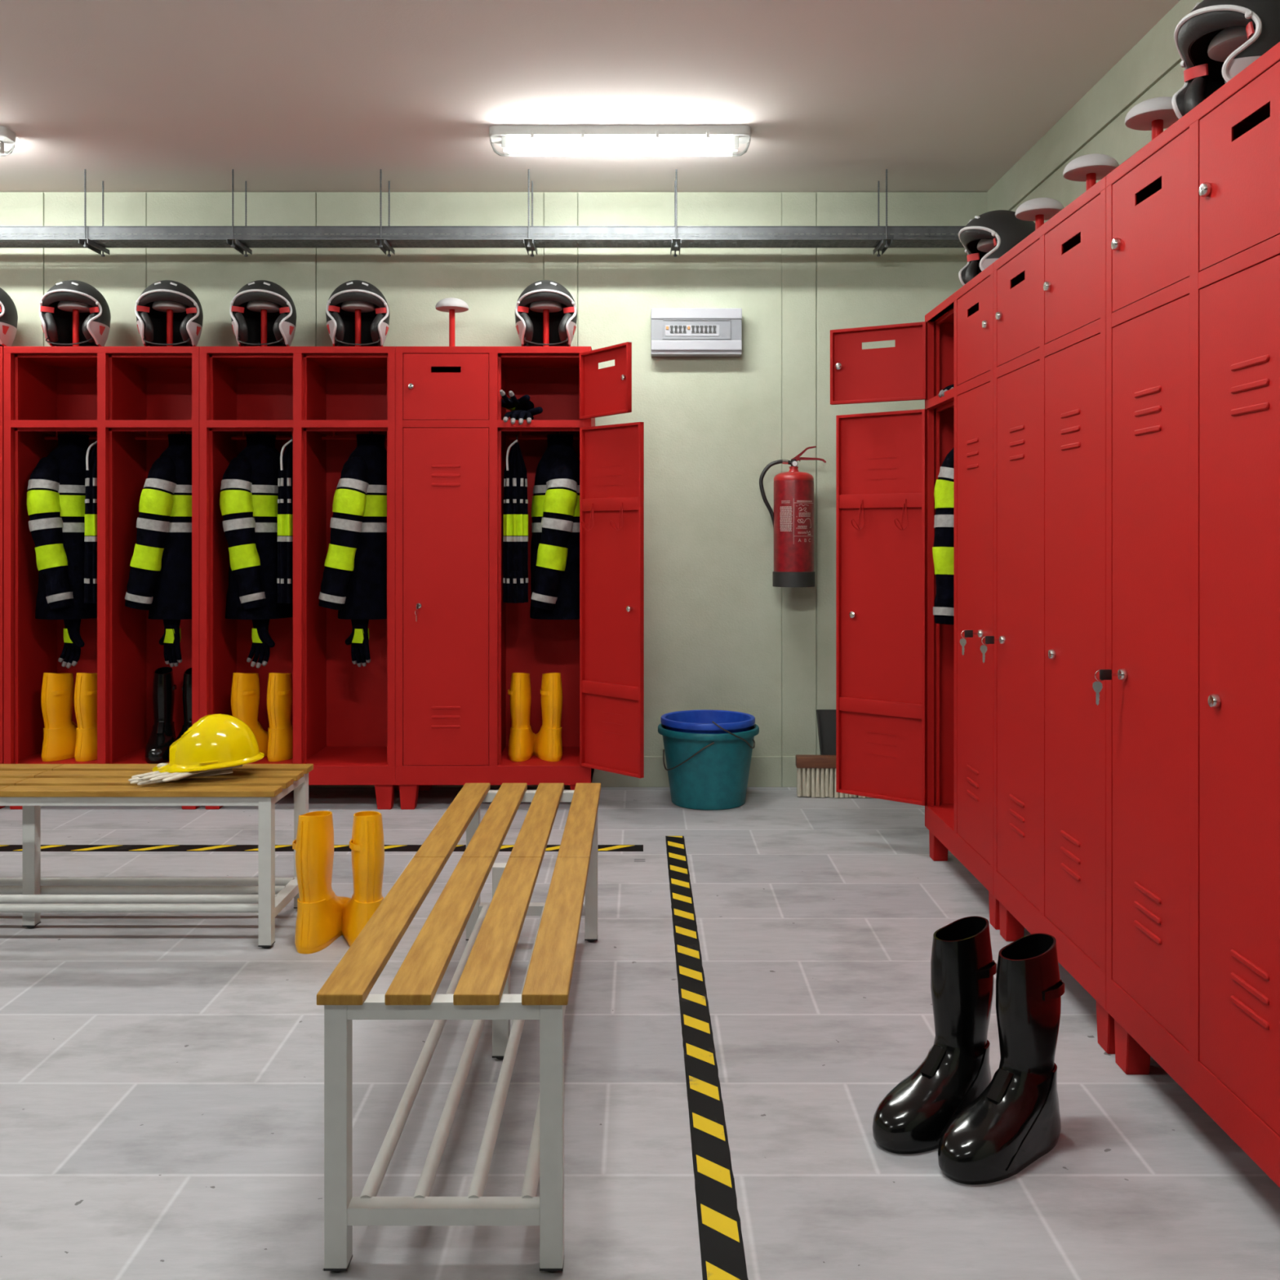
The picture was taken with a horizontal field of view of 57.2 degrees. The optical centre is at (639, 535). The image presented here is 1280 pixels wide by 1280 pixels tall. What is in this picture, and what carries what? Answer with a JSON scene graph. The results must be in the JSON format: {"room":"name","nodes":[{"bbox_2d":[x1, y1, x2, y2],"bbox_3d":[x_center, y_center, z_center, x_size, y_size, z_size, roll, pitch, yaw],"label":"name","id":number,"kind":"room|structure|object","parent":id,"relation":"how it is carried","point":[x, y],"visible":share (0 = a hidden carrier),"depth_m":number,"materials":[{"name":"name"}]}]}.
{"room":"emergency services station","nodes":[
{"label":"emergency services station","id":0,"kind":"room"},
{"bbox_2d":[40,728,76,757],"bbox_3d":[-2.446,0.868,4.998,0.117,0.117,0.228,0,0,18],"label":"boot foot","id":1,"kind":"structure","parent":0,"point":[65,745],"depth_m":4.91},
{"bbox_2d":[294,897,342,947],"bbox_3d":[-0.893,1.050,3.264,0.117,0.117,0.228,0,0,8],"label":"boot foot","id":2,"kind":"structure","parent":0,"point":[325,922],"depth_m":3.17,"materials":[{"name":"yellow rubber"}]},
{"bbox_2d":[341,897,383,943],"bbox_3d":[-0.766,1.050,3.260,0.117,0.117,0.228,0,0,-20],"label":"boot foot","id":3,"kind":"structure","parent":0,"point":[351,928],"depth_m":3.18,"materials":[{"name":"yellow rubber"}]},
{"bbox_2d":[0,191,986,786],"bbox_3d":[-1.923,-0.206,5.299,7.153,2.665,0.102,0,0,0],"label":"wall","id":4,"kind":"structure","parent":0,"point":[718,634],"depth_m":5.25,"materials":[{"name":"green paint"}]},
{"bbox_2d":[308,755,796,786],"bbox_3d":[-1.923,1.058,5.257,6.951,0.137,0.026,0,0,0],"label":"baseboard","id":5,"kind":"structure","parent":4,"relation":"attached to","point":[764,771],"depth_m":5.25,"materials":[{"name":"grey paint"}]},
{"bbox_2d":[650,308,742,356],"bbox_3d":[0.249,-0.899,5.204,0.400,0.201,0.087,0,0,0],"label":"box","id":6,"kind":"object","parent":4,"relation":"attached to","point":[674,332],"visible":1,"depth_m":5.16,"materials":[{"name":"grey plastic"}]},
{"bbox_2d":[759,445,826,586],"bbox_3d":[0.670,-0.083,5.135,0.228,0.614,0.204,0,0,-41],"label":"fire extinguisher","id":7,"kind":"object","parent":4,"relation":"attached to","point":[792,517],"visible":1,"depth_m":5.06,"materials":[{"name":"red metal"}]},
{"bbox_2d":[0,0,1180,191],"bbox_3d":[-1.923,-1.589,0.525,7.153,0.100,9.650,0,0,0],"label":"ceiling","id":8,"kind":"structure","parent":0,"point":[138,95],"depth_m":4.04,"materials":[{"name":"white paint"}]},
{"bbox_2d":[0,125,15,156],"bbox_3d":[-2.885,-1.495,4.460,0.990,0.088,0.117,0,0,0],"label":"ceiling lamp","id":9,"kind":"object","parent":8,"relation":"attached to","point":[6,135],"visible":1,"depth_m":4.47,"materials":[{"name":"grey plastic"}]},
{"bbox_2d":[0,143,14,156],"bbox_3d":[-2.885,-1.478,4.460,0.986,0.054,0.106,0,0,0],"label":"diffuser","id":10,"kind":"object","parent":9,"relation":"attached to","point":[2,153],"depth_m":4.50,"materials":[{"name":"white plastic"}]},
{"bbox_2d":[78,168,109,257],"bbox_3d":[-2.333,-1.375,5.016,0.040,0.329,0.203,0,0,0],"label":"hanger","id":11,"kind":"object","parent":8,"relation":"hanging from","point":[86,242],"visible":0.87,"depth_m":4.97,"materials":[{"name":"metal"}]},
{"bbox_2d":[226,168,252,257],"bbox_3d":[-1.712,-1.375,5.016,0.040,0.329,0.203,0,0,0],"label":"hanger","id":12,"kind":"object","parent":8,"relation":"hanging from","point":[235,243],"visible":0.86,"depth_m":4.97,"materials":[{"name":"metal"}]},
{"bbox_2d":[0,226,964,248],"bbox_3d":[-1.329,-1.274,5.016,5.743,0.057,0.147,0,0,0],"label":"cable tray","id":13,"kind":"object","parent":12,"relation":"hanging from","point":[11,237],"visible":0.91,"depth_m":4.95,"materials":[{"name":"metal"}]},
{"bbox_2d":[374,168,395,257],"bbox_3d":[-1.090,-1.375,5.016,0.040,0.329,0.203,0,0,0],"label":"hanger","id":14,"kind":"object","parent":8,"relation":"hanging from","point":[382,243],"visible":0.88,"depth_m":4.98,"materials":[{"name":"metal"}]},
{"bbox_2d":[523,168,537,257],"bbox_3d":[-0.468,-1.375,5.016,0.040,0.329,0.203,0,0,0],"label":"hanger","id":15,"kind":"object","parent":8,"relation":"hanging from","point":[529,243],"visible":0.92,"depth_m":4.96,"materials":[{"name":"metal"}]},
{"bbox_2d":[488,125,751,156],"bbox_3d":[-0.075,-1.495,4.460,0.990,0.088,0.117,0,0,0],"label":"ceiling lamp","id":16,"kind":"object","parent":8,"relation":"attached to","point":[511,138],"visible":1,"depth_m":4.42,"materials":[{"name":"grey plastic"}]},
{"bbox_2d":[501,136,507,149],"bbox_3d":[-0.512,-1.483,4.434,0.020,0.042,0.030,0,0,0],"label":"socket","id":17,"kind":"object","parent":16,"relation":"attached to","point":[504,139],"depth_m":4.42,"materials":[{"name":"grey plastic"}]},
{"bbox_2d":[489,138,750,156],"bbox_3d":[-0.075,-1.478,4.460,0.986,0.054,0.106,0,0,0],"label":"diffuser","id":18,"kind":"object","parent":16,"relation":"attached to","point":[508,145],"depth_m":4.44,"materials":[{"name":"white plastic"}]},
{"bbox_2d":[733,136,738,149],"bbox_3d":[0.362,-1.483,4.434,0.020,0.042,0.030,0,0,0],"label":"socket","id":19,"kind":"object","parent":16,"relation":"attached to","point":[735,139],"depth_m":4.42,"materials":[{"name":"grey plastic"}]},
{"bbox_2d":[670,168,681,257],"bbox_3d":[0.153,-1.375,5.016,0.040,0.329,0.203,0,0,0],"label":"hanger","id":20,"kind":"object","parent":8,"relation":"hanging from","point":[676,242],"visible":0.99,"depth_m":4.93,"materials":[{"name":"metal"}]},
{"bbox_2d":[873,168,892,257],"bbox_3d":[1.037,-1.375,5.016,0.040,0.329,0.203,0,0,0],"label":"hanger","id":21,"kind":"object","parent":8,"relation":"hanging from","point":[885,243],"visible":0.88,"depth_m":4.96,"materials":[{"name":"metal"}]},
{"bbox_2d":[0,786,1279,1279],"bbox_3d":[-1.923,1.176,0.525,7.153,0.100,9.650,0,0,0],"label":"floor","id":22,"kind":"structure","parent":0,"point":[162,1074],"depth_m":2.41,"materials":[{"name":"tile"}]},
{"bbox_2d":[0,346,5,808],"bbox_3d":[-3.011,0.176,5.025,0.802,1.900,0.440,0,0,0],"label":"locker","id":23,"kind":"object","parent":22,"relation":"on","point":[1,347],"visible":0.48,"depth_m":4.80,"materials":[{"name":"red metal"}]},
{"bbox_3d":[-2.811,-0.893,5.005,0.141,0.237,0.141,0,0,0],"label":"stand","id":24,"kind":"object","parent":23,"relation":"on","visible":0},
{"bbox_2d":[0,287,17,346],"bbox_3d":[-2.811,-0.939,5.018,0.265,0.292,0.289,0,0,0],"label":"helmet","id":25,"kind":"object","parent":24,"relation":"on","point":[8,312],"visible":0.94,"depth_m":4.99,"materials":[{"name":"black plastic"}]},
{"bbox_2d":[3,346,199,809],"bbox_3d":[-2.206,0.176,5.025,0.802,1.900,0.440,0,0,0],"label":"locker","id":26,"kind":"object","parent":22,"relation":"on","point":[128,400],"visible":0.6,"depth_m":4.96,"materials":[{"name":"red metal"}]},
{"bbox_2d":[40,672,77,761],"bbox_3d":[-2.434,0.759,5.037,0.117,0.369,0.313,0,0,18],"label":"rubber boot","id":27,"kind":"object","parent":26,"relation":"in","point":[57,695],"visible":0.81,"depth_m":4.92,"materials":[{"name":"orange rubber"}]},
{"bbox_2d":[26,431,97,619],"bbox_3d":[-2.433,-0.052,5.007,0.256,0.806,0.381,0,0,27],"label":"jacket","id":28,"kind":"object","parent":26,"relation":"hanging from","point":[56,489],"visible":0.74,"depth_m":4.89,"materials":[{"name":"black fabric"}]},
{"bbox_2d":[57,618,84,668],"bbox_3d":[-2.387,0.398,4.952,0.157,0.322,0.069,0,0,30],"label":"glove","id":29,"kind":"object","parent":26,"relation":"hanging from","point":[71,652],"visible":0.88,"depth_m":4.94,"materials":[{"name":"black fabric"}]},
{"bbox_2d":[57,301,92,346],"bbox_3d":[-2.406,-0.892,5.005,0.141,0.237,0.141,0,0,0],"label":"stand","id":30,"kind":"object","parent":26,"relation":"on","point":[76,308],"visible":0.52,"depth_m":4.99,"materials":[{"name":"red metal"}]},
{"bbox_2d":[39,280,111,346],"bbox_3d":[-2.407,-0.939,5.018,0.265,0.292,0.289,0,0,-4],"label":"helmet","id":31,"kind":"object","parent":30,"relation":"on","point":[56,323],"visible":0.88,"depth_m":4.95,"materials":[{"name":"black plastic"}]},
{"bbox_2d":[74,672,97,761],"bbox_3d":[-2.307,0.759,5.039,0.117,0.369,0.313,0,0,12],"label":"rubber boot","id":32,"kind":"object","parent":26,"relation":"in","point":[86,684],"visible":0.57,"depth_m":4.91,"materials":[{"name":"orange rubber"}]},
{"bbox_2d":[84,440,97,603],"bbox_3d":[-2.264,-0.070,4.909,0.105,0.701,0.153,0,0,-10],"label":"overtrousers","id":33,"kind":"object","parent":26,"relation":"hanging from","point":[91,480],"visible":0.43,"depth_m":4.85,"materials":[{"name":"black fabric"}]},
{"bbox_2d":[124,431,191,619],"bbox_3d":[-1.962,-0.052,4.996,0.270,0.806,0.412,0,0,18],"label":"jacket","id":34,"kind":"object","parent":26,"relation":"hanging from","point":[159,583],"visible":0.7,"depth_m":4.88,"materials":[{"name":"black fabric"}]},
{"bbox_2d":[144,666,176,764],"bbox_3d":[-2.031,0.759,4.987,0.117,0.369,0.313,0,0,-15],"label":"rubber boot","id":35,"kind":"object","parent":26,"relation":"in","point":[162,735],"visible":0.95,"depth_m":4.99,"materials":[{"name":"black rubber"}]},
{"bbox_2d":[151,301,187,346],"bbox_3d":[-2.006,-0.892,5.005,0.141,0.237,0.141,0,0,0],"label":"stand","id":36,"kind":"object","parent":26,"relation":"on","point":[170,307],"visible":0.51,"depth_m":4.99,"materials":[{"name":"red metal"}]},
{"bbox_2d":[134,280,203,346],"bbox_3d":[-2.008,-0.939,5.018,0.265,0.292,0.289,0,0,-11],"label":"helmet","id":37,"kind":"object","parent":36,"relation":"on","point":[151,322],"visible":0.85,"depth_m":4.95,"materials":[{"name":"black plastic"}]},
{"bbox_2d":[159,619,182,666],"bbox_3d":[-1.998,0.398,4.968,0.149,0.320,0.063,0,0,30],"label":"glove","id":38,"kind":"object","parent":26,"relation":"hanging from","point":[171,639],"visible":0.88,"depth_m":4.93,"materials":[{"name":"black fabric"}]},
{"bbox_2d":[174,667,191,741],"bbox_3d":[-1.916,0.759,4.983,0.117,0.369,0.313,0,0,-10],"label":"rubber boot","id":39,"kind":"object","parent":26,"relation":"in","point":[187,681],"visible":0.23,"depth_m":4.99,"materials":[{"name":"black rubber"}]},
{"bbox_2d":[0,764,313,948],"bbox_3d":[-1.748,0.909,3.370,1.515,0.433,0.380,0,0,0],"label":"bench","id":40,"kind":"object","parent":22,"relation":"on","point":[30,786],"visible":0.92,"depth_m":3.32,"materials":[{"name":"brown wood"}]},
{"bbox_2d":[128,768,233,785],"bbox_3d":[-1.300,0.678,3.326,0.273,0.027,0.158,0,0,-37],"label":"glove","id":41,"kind":"object","parent":40,"relation":"on","point":[135,779],"visible":0.38,"depth_m":3.31,"materials":[{"name":"white fabric"}]},
{"bbox_2d":[137,763,242,782],"bbox_3d":[-1.284,0.661,3.324,0.158,0.027,0.273,0,0,37],"label":"glove","id":42,"kind":"object","parent":41,"relation":"on","point":[153,775],"visible":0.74,"depth_m":3.25,"materials":[{"name":"white fabric"}]},
{"bbox_2d":[151,713,264,773],"bbox_3d":[-1.237,0.590,3.371,0.302,0.153,0.220,0,0,-13],"label":"hard hat","id":43,"kind":"object","parent":42,"relation":"on","point":[215,741],"visible":1,"depth_m":3.30,"materials":[{"name":"yellow plastic"}]},
{"bbox_2d":[199,346,399,809],"bbox_3d":[-1.403,0.176,5.025,0.802,1.900,0.440,0,0,0],"label":"locker","id":44,"kind":"object","parent":22,"relation":"on","point":[343,718],"visible":0.68,"depth_m":5.04,"materials":[{"name":"red metal"}]},
{"bbox_2d":[231,672,268,756],"bbox_3d":[-1.641,0.759,5.037,0.117,0.369,0.313,0,0,16],"label":"rubber boot","id":45,"kind":"object","parent":44,"relation":"in","point":[245,690],"visible":0.52,"depth_m":4.92,"materials":[{"name":"orange rubber"}]},
{"bbox_2d":[219,431,293,619],"bbox_3d":[-1.630,-0.052,5.007,0.256,0.806,0.381,0,0,27],"label":"jacket","id":46,"kind":"object","parent":44,"relation":"hanging from","point":[248,498],"visible":0.87,"depth_m":4.89,"materials":[{"name":"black fabric"}]},
{"bbox_2d":[246,619,275,668],"bbox_3d":[-1.589,0.398,4.952,0.157,0.322,0.069,0,0,30],"label":"glove","id":47,"kind":"object","parent":44,"relation":"hanging from","point":[262,642],"visible":0.88,"depth_m":4.94,"materials":[{"name":"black fabric"}]},
{"bbox_2d":[246,301,280,346],"bbox_3d":[-1.604,-0.892,5.005,0.141,0.237,0.141,0,0,0],"label":"stand","id":48,"kind":"object","parent":44,"relation":"on","point":[264,307],"visible":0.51,"depth_m":4.99,"materials":[{"name":"red metal"}]},
{"bbox_2d":[229,280,296,346],"bbox_3d":[-1.605,-0.939,5.018,0.265,0.292,0.289,0,0,-5],"label":"helmet","id":49,"kind":"object","parent":48,"relation":"on","point":[246,323],"visible":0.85,"depth_m":4.95,"materials":[{"name":"black plastic"}]},
{"bbox_2d":[266,672,293,761],"bbox_3d":[-1.507,0.759,5.040,0.117,0.369,0.313,0,0,8],"label":"rubber boot","id":50,"kind":"object","parent":44,"relation":"in","point":[279,689],"visible":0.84,"depth_m":4.91,"materials":[{"name":"orange rubber"}]},
{"bbox_2d":[276,435,293,603],"bbox_3d":[-1.462,-0.070,4.909,0.105,0.701,0.153,0,0,-10],"label":"overtrousers","id":51,"kind":"object","parent":44,"relation":"hanging from","point":[285,480],"visible":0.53,"depth_m":4.85,"materials":[{"name":"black fabric"}]},
{"bbox_2d":[318,431,386,619],"bbox_3d":[-1.159,-0.052,4.996,0.270,0.806,0.412,0,0,18],"label":"jacket","id":52,"kind":"object","parent":44,"relation":"hanging from","point":[353,584],"visible":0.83,"depth_m":4.89,"materials":[{"name":"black fabric"}]},
{"bbox_2d":[341,301,374,346],"bbox_3d":[-1.203,-0.892,5.005,0.141,0.237,0.141,0,0,0],"label":"stand","id":53,"kind":"object","parent":44,"relation":"on","point":[357,307],"visible":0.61,"depth_m":4.99,"materials":[{"name":"red metal"}]},
{"bbox_2d":[325,280,389,346],"bbox_3d":[-1.206,-0.939,5.018,0.265,0.292,0.289,0,0,-12],"label":"helmet","id":54,"kind":"object","parent":53,"relation":"on","point":[340,323],"visible":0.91,"depth_m":4.94,"materials":[{"name":"black plastic"}]},
{"bbox_2d":[345,619,370,666],"bbox_3d":[-1.203,0.398,4.968,0.149,0.320,0.063,0,0,30],"label":"glove","id":55,"kind":"object","parent":44,"relation":"hanging from","point":[358,639],"visible":0.88,"depth_m":4.94,"materials":[{"name":"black fabric"}]},
{"bbox_2d":[292,810,351,954],"bbox_3d":[-0.888,0.942,3.305,0.117,0.369,0.313,0,0,8],"label":"rubber boot","id":56,"kind":"object","parent":22,"relation":"on","point":[318,924],"visible":0.93,"depth_m":3.17,"materials":[{"name":"orange rubber"}]},
{"bbox_2d":[0,844,643,851],"bbox_3d":[-1.888,1.125,4.223,3.800,0.001,0.090,0,0,0],"label":"tape","id":57,"kind":"object","parent":22,"relation":"on","point":[2,847],"visible":0.64,"depth_m":4.21,"materials":[{"name":"plastic"}]},
{"bbox_2d":[341,810,384,946],"bbox_3d":[-0.780,0.942,3.299,0.117,0.369,0.313,0,0,-20],"label":"rubber boot","id":58,"kind":"object","parent":22,"relation":"on","point":[366,844],"visible":0.76,"depth_m":3.17,"materials":[{"name":"orange rubber"}]},
{"bbox_2d":[316,782,600,1272],"bbox_3d":[-0.299,0.909,2.529,0.380,0.433,1.515,0,0,0],"label":"bench","id":59,"kind":"object","parent":22,"relation":"on","point":[478,990],"visible":1,"depth_m":1.94,"materials":[{"name":"brown wood"}]},
{"bbox_2d":[395,342,644,809],"bbox_3d":[-0.493,0.176,4.877,1.017,1.900,0.736,0,0,0],"label":"locker","id":60,"kind":"object","parent":22,"relation":"on","point":[455,665],"visible":0.98,"depth_m":4.81,"materials":[{"name":"red metal"}]},
{"bbox_2d":[435,297,468,346],"bbox_3d":[-0.801,-0.892,5.005,0.141,0.237,0.141,0,0,0],"label":"stand","id":61,"kind":"object","parent":60,"relation":"on","point":[451,305],"visible":0.97,"depth_m":4.99,"materials":[{"name":"red metal"}]},
{"bbox_2d":[502,435,528,603],"bbox_3d":[-0.521,-0.070,4.928,0.105,0.701,0.153,0,0,0],"label":"overtrousers","id":62,"kind":"object","parent":60,"relation":"hanging from","point":[515,516],"visible":1,"depth_m":4.88,"materials":[{"name":"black fabric"}]},
{"bbox_2d":[507,672,535,761],"bbox_3d":[-0.506,0.759,5.042,0.117,0.369,0.313,0,0,3],"label":"rubber boot","id":63,"kind":"object","parent":60,"relation":"in","point":[521,742],"visible":0.95,"depth_m":4.90,"materials":[{"name":"orange rubber"}]},
{"bbox_2d":[502,406,542,424],"bbox_3d":[-0.482,-0.492,4.897,0.157,0.083,0.246,0,0,0],"label":"glove","id":64,"kind":"object","parent":60,"relation":"in","point":[519,415],"visible":0.97,"depth_m":4.84,"materials":[{"name":"black fabric"}]},
{"bbox_2d":[499,389,534,410],"bbox_3d":[-0.526,-0.559,4.916,0.164,0.075,0.247,0,0,22],"label":"glove","id":65,"kind":"object","parent":64,"relation":"on","point":[523,403],"visible":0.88,"depth_m":4.88,"materials":[{"name":"black fabric"}]},
{"bbox_2d":[529,301,562,346],"bbox_3d":[-0.401,-0.892,5.005,0.141,0.237,0.141,0,0,0],"label":"stand","id":66,"kind":"object","parent":60,"relation":"on","point":[544,307],"visible":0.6,"depth_m":4.99,"materials":[{"name":"red metal"}]},
{"bbox_2d":[515,280,577,346],"bbox_3d":[-0.401,-0.939,5.018,0.265,0.292,0.289,0,0,-4],"label":"helmet","id":67,"kind":"object","parent":66,"relation":"on","point":[529,323],"visible":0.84,"depth_m":4.94,"materials":[{"name":"black plastic"}]},
{"bbox_2d":[533,672,562,761],"bbox_3d":[-0.399,0.759,5.038,0.117,0.369,0.313,0,0,-15],"label":"rubber boot","id":68,"kind":"object","parent":60,"relation":"in","point":[548,745],"visible":0.98,"depth_m":4.91,"materials":[{"name":"orange rubber"}]},
{"bbox_2d":[529,431,579,619],"bbox_3d":[-0.340,-0.052,5.003,0.264,0.806,0.397,0,0,-8],"label":"jacket","id":69,"kind":"object","parent":60,"relation":"hanging from","point":[555,505],"visible":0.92,"depth_m":4.88,"materials":[{"name":"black fabric"}]},
{"bbox_2d":[665,835,748,1279],"bbox_3d":[0.130,1.125,2.846,0.072,0.001,3.093,0,0,0],"label":"tape","id":70,"kind":"object","parent":22,"relation":"on","point":[720,1234],"visible":1,"depth_m":2.32,"materials":[{"name":"plastic"}]},
{"bbox_2d":[657,723,759,810],"bbox_3d":[0.289,0.965,4.955,0.427,0.322,0.427,0,0,0],"label":"bucket","id":71,"kind":"object","parent":22,"relation":"on","point":[706,771],"visible":0.9,"depth_m":4.80,"materials":[{"name":"teal plastic"}]},
{"bbox_2d":[660,710,755,748],"bbox_3d":[0.287,0.931,4.948,0.398,0.358,0.412,0,0,0],"label":"bucket","id":72,"kind":"object","parent":71,"relation":"in","point":[700,722],"visible":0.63,"depth_m":4.91,"materials":[{"name":"blue plastic"}]},
{"bbox_2d":[816,709,835,755],"bbox_3d":[0.885,0.949,5.172,0.204,0.349,0.097,0,0,0],"label":"dustpan","id":73,"kind":"object","parent":22,"relation":"on","point":[826,718],"visible":0.13,"depth_m":5.20,"materials":[{"name":"black plastic"}]},
{"bbox_2d":[795,754,868,798],"bbox_3d":[0.888,1.040,5.062,0.428,0.172,0.090,0,0,3],"label":"broom","id":74,"kind":"object","parent":22,"relation":"on","point":[815,774],"visible":0.52,"depth_m":5.04,"materials":[{"name":"brown wood"}]},
{"bbox_2d":[830,262,999,929],"bbox_3d":[1.065,0.176,3.823,0.754,1.900,0.990,0,0,0],"label":"locker","id":75,"kind":"object","parent":22,"relation":"on","point":[914,713],"visible":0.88,"depth_m":4.13,"materials":[{"name":"red metal"}]},
{"bbox_2d":[932,446,954,624],"bbox_3d":[1.195,-0.052,3.962,0.404,0.806,0.260,0,0,18],"label":"jacket","id":76,"kind":"object","parent":75,"relation":"hanging from","point":[943,548],"visible":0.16,"depth_m":3.94,"materials":[{"name":"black fabric"}]},
{"bbox_2d":[937,383,954,397],"bbox_3d":[1.119,-0.495,3.892,0.245,0.076,0.157,0,0,-10],"label":"glove","id":77,"kind":"object","parent":75,"relation":"in","point":[949,387],"visible":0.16,"depth_m":3.88,"materials":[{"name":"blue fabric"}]},
{"bbox_2d":[960,630,977,655],"bbox_3d":[0.963,0.315,3.434,0.053,0.075,0.010,0,0,5],"label":"key","id":78,"kind":"object","parent":75,"relation":"attached to","point":[967,633],"visible":1,"depth_m":3.43,"materials":[{"name":"silver metal"}]},
{"bbox_2d":[977,239,997,252],"bbox_3d":[1.202,-0.892,3.929,0.141,0.237,0.141,0,0,0],"label":"stand","id":79,"kind":"object","parent":75,"relation":"on","point":[984,245],"visible":0.2,"depth_m":3.91,"materials":[{"name":"white plastic"}]},
{"bbox_2d":[958,209,1035,285],"bbox_3d":[1.215,-0.939,3.931,0.289,0.292,0.265,0,0,-6],"label":"helmet","id":80,"kind":"object","parent":79,"relation":"on","point":[1002,226],"visible":0.44,"depth_m":3.84,"materials":[{"name":"black plastic"}]},
{"bbox_2d":[1015,197,1064,230],"bbox_3d":[1.202,-0.892,3.529,0.141,0.237,0.141,0,0,0],"label":"stand","id":81,"kind":"object","parent":75,"relation":"on","point":[1038,210],"visible":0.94,"depth_m":3.49,"materials":[{"name":"white plastic"}]},
{"bbox_2d":[872,915,996,1154],"bbox_3d":[0.568,0.942,2.235,0.313,0.369,0.117,0,0,-37],"label":"rubber boot","id":82,"kind":"object","parent":22,"relation":"on","point":[913,1117],"visible":0.96,"depth_m":2.23,"materials":[{"name":"black rubber"}]},
{"bbox_2d":[937,933,1064,1184],"bbox_3d":[0.663,0.942,2.135,0.313,0.369,0.117,0,0,-37],"label":"rubber boot","id":83,"kind":"object","parent":22,"relation":"on","point":[1015,1122],"visible":1,"depth_m":2.13,"materials":[{"name":"black rubber"}]},
{"bbox_2d":[993,176,1115,1053],"bbox_3d":[1.216,0.176,2.926,0.452,1.900,0.802,0,0,0],"label":"locker","id":84,"kind":"object","parent":22,"relation":"on","point":[1050,288],"visible":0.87,"depth_m":2.85,"materials":[{"name":"red metal"}]},
{"bbox_2d":[980,635,999,662],"bbox_3d":[0.963,0.315,3.227,0.053,0.075,0.010,0,0,5],"label":"key","id":85,"kind":"object","parent":84,"relation":"attached to","point":[988,639],"visible":1,"depth_m":3.23,"materials":[{"name":"silver metal"}]},
{"bbox_2d":[1062,153,1119,191],"bbox_3d":[1.202,-0.892,3.127,0.141,0.237,0.141,0,0,0],"label":"stand","id":86,"kind":"object","parent":84,"relation":"on","point":[1089,168],"visible":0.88,"depth_m":3.09,"materials":[{"name":"white plastic"}]},
{"bbox_2d":[1124,97,1178,140],"bbox_3d":[1.202,-0.892,2.725,0.141,0.237,0.141,0,0,0],"label":"stand","id":87,"kind":"object","parent":84,"relation":"on","point":[1156,114],"visible":0.69,"depth_m":2.70,"materials":[{"name":"white plastic"}]},
{"bbox_2d":[1106,41,1279,1187],"bbox_3d":[1.216,0.176,2.123,0.452,1.900,0.802,0,0,0],"label":"locker","id":88,"kind":"object","parent":22,"relation":"on","point":[1193,215],"visible":1,"depth_m":2.12,"materials":[{"name":"red metal"}]},
{"bbox_2d":[1092,669,1119,705],"bbox_3d":[0.963,0.315,2.424,0.053,0.075,0.010,0,0,5],"label":"key","id":89,"kind":"object","parent":88,"relation":"attached to","point":[1104,674],"visible":1,"depth_m":2.42,"materials":[{"name":"silver metal"}]},
{"bbox_2d":[1207,26,1255,62],"bbox_3d":[1.202,-0.892,2.324,0.141,0.237,0.141,0,0,0],"label":"stand","id":90,"kind":"object","parent":88,"relation":"on","point":[1228,40],"visible":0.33,"depth_m":2.30,"materials":[{"name":"white plastic"}]},
{"bbox_2d":[1171,0,1279,119],"bbox_3d":[1.215,-0.939,2.324,0.289,0.292,0.265,0,0,-4],"label":"helmet","id":91,"kind":"object","parent":90,"relation":"on","point":[1203,75],"visible":0.59,"depth_m":2.27,"materials":[{"name":"black plastic"}]},
{"bbox_2d":[936,1039,991,1141],"bbox_3d":[0.600,1.050,2.259,0.228,0.117,0.117,0,0,-37],"label":"heels","id":92,"kind":"structure","parent":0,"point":[982,1081],"depth_m":2.24,"materials":[{"name":"black rubber"}]},
{"bbox_2d":[1005,1062,1061,1171],"bbox_3d":[0.696,1.050,2.159,0.228,0.117,0.117,0,0,-37],"label":"heels","id":93,"kind":"structure","parent":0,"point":[1046,1129],"depth_m":2.13,"materials":[{"name":"black rubber"}]},
{"bbox_2d":[986,0,1203,222],"bbox_3d":[1.603,-0.206,0.525,0.100,2.665,9.450,0,0,0],"label":"wall","id":94,"kind":"structure","parent":0,"point":[1151,68],"depth_m":3.92,"materials":[{"name":"green paint"}]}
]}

